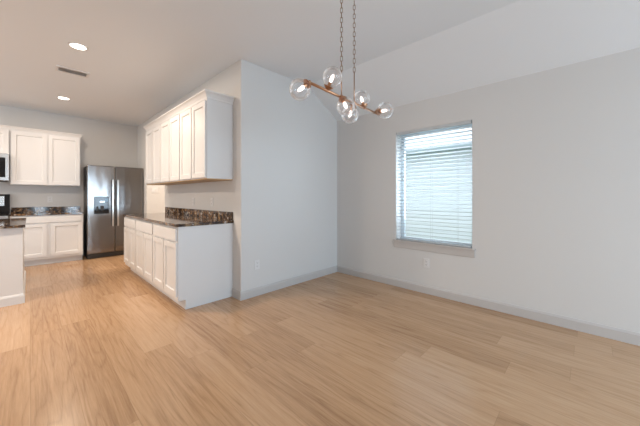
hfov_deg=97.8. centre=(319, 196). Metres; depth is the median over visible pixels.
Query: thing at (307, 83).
chandelier
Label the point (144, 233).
base cabinet
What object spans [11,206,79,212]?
backsplash
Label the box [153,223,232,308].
base cabinet
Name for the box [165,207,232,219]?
backsplash
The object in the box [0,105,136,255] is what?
wall
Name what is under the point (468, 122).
window blind
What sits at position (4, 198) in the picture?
range
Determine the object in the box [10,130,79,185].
upper cabinet
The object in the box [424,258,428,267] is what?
wall outlet
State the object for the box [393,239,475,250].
window sill
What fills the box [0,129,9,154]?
upper cabinet
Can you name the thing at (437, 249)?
trim
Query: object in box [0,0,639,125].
ceiling
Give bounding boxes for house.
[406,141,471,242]
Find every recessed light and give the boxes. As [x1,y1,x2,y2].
[57,96,69,99]
[68,42,87,49]
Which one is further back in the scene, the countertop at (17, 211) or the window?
the countertop at (17, 211)
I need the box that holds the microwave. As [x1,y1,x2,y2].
[0,154,9,181]
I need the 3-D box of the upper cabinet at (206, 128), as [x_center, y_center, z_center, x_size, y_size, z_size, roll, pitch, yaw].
[-1.464,-0.655,3.550,0.786,0.915,0.338,0,0,44]
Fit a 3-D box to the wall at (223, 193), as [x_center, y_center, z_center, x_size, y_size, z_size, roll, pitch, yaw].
[-2.570,-0.197,4.933,4.437,2.828,0.120,0,0,44]
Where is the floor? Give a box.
[0,254,639,425]
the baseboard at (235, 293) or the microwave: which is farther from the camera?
the microwave
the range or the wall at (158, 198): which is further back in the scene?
the wall at (158, 198)
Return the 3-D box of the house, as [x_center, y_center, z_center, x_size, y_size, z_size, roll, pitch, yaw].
[3.759,-0.058,8.961,13.400,3.050,3.870,0,0,44]
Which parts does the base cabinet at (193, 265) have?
door, drawer, door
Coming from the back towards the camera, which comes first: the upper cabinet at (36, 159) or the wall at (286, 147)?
the upper cabinet at (36, 159)
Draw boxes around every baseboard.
[232,288,239,299]
[240,266,336,300]
[337,265,639,345]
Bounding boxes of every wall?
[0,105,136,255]
[137,62,235,288]
[153,185,164,212]
[236,59,336,291]
[337,47,639,332]
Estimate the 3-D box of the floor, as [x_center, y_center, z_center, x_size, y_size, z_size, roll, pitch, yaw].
[-1.394,1.267,1.501,11.130,0.100,7.072,0,0,44]
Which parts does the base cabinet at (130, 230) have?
door, drawer, door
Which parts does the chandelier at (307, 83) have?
glass globe, glass globe, chain, glass globe, glass globe, chain, rod, glass globe, glass globe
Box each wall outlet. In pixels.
[47,196,51,201]
[255,259,259,269]
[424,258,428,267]
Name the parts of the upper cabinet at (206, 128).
door, door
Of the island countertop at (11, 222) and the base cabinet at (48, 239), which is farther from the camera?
the base cabinet at (48, 239)
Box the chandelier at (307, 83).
[289,0,393,123]
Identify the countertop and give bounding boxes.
[0,218,25,228]
[9,206,83,215]
[123,207,233,226]
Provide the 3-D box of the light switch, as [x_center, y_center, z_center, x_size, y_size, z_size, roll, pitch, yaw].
[-3.558,-0.128,6.017,0.010,0.116,0.116,0,0,44]
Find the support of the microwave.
attached to the upper cabinet at (4, 133)
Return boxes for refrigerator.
[84,165,142,258]
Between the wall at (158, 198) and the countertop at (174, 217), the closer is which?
the countertop at (174, 217)
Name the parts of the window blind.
ladder cord, rail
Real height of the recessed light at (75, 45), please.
0.008 m
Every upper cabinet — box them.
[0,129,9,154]
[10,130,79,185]
[145,125,177,184]
[160,114,202,183]
[180,99,232,181]
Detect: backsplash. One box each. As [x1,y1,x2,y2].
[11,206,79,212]
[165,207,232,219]
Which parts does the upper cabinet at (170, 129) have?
door, door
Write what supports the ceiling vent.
in the ceiling
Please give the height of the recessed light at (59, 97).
0.008 m
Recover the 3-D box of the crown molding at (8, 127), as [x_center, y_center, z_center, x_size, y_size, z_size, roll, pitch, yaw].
[-5.364,-1.177,4.962,0.367,0.065,1.720,0,0,44]
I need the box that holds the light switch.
[152,188,157,192]
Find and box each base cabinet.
[10,214,82,266]
[124,217,142,277]
[136,219,160,290]
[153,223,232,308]
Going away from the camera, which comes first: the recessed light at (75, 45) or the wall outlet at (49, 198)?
the recessed light at (75, 45)
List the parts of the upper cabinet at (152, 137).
door, door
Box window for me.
[401,124,471,245]
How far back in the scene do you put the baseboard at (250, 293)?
3.72 m
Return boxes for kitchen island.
[0,228,25,306]
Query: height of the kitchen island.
0.862 m
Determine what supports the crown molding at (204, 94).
attached to the upper cabinet at (152, 137)
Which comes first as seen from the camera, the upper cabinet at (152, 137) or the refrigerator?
the upper cabinet at (152, 137)
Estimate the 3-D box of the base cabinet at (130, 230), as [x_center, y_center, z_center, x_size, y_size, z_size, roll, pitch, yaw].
[-2.730,0.770,4.553,0.731,0.893,0.647,0,0,44]
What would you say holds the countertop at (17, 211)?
on the base cabinet at (48, 239)
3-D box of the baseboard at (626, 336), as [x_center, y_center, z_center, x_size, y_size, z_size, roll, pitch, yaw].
[2.556,1.167,2.322,6.333,0.100,0.014,0,0,44]
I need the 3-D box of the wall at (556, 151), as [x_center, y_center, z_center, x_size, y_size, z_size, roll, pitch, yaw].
[2.630,0.000,2.399,6.333,2.434,0.200,0,0,44]
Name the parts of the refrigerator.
door, handle, handle, door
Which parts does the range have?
control panel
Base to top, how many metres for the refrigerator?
1.825 m
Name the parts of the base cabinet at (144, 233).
door, drawer, door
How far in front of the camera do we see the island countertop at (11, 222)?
3.34 m
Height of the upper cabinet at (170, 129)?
0.915 m
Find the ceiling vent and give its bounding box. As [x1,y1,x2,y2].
[55,65,89,77]
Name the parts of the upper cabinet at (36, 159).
door, door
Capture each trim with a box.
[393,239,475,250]
[394,241,474,257]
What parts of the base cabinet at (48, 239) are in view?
door, drawer, door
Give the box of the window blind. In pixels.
[397,120,471,247]
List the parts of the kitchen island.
baseboard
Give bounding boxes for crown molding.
[0,124,82,137]
[143,89,234,131]
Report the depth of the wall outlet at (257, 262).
3.42 m
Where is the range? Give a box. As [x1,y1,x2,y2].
[0,194,9,218]

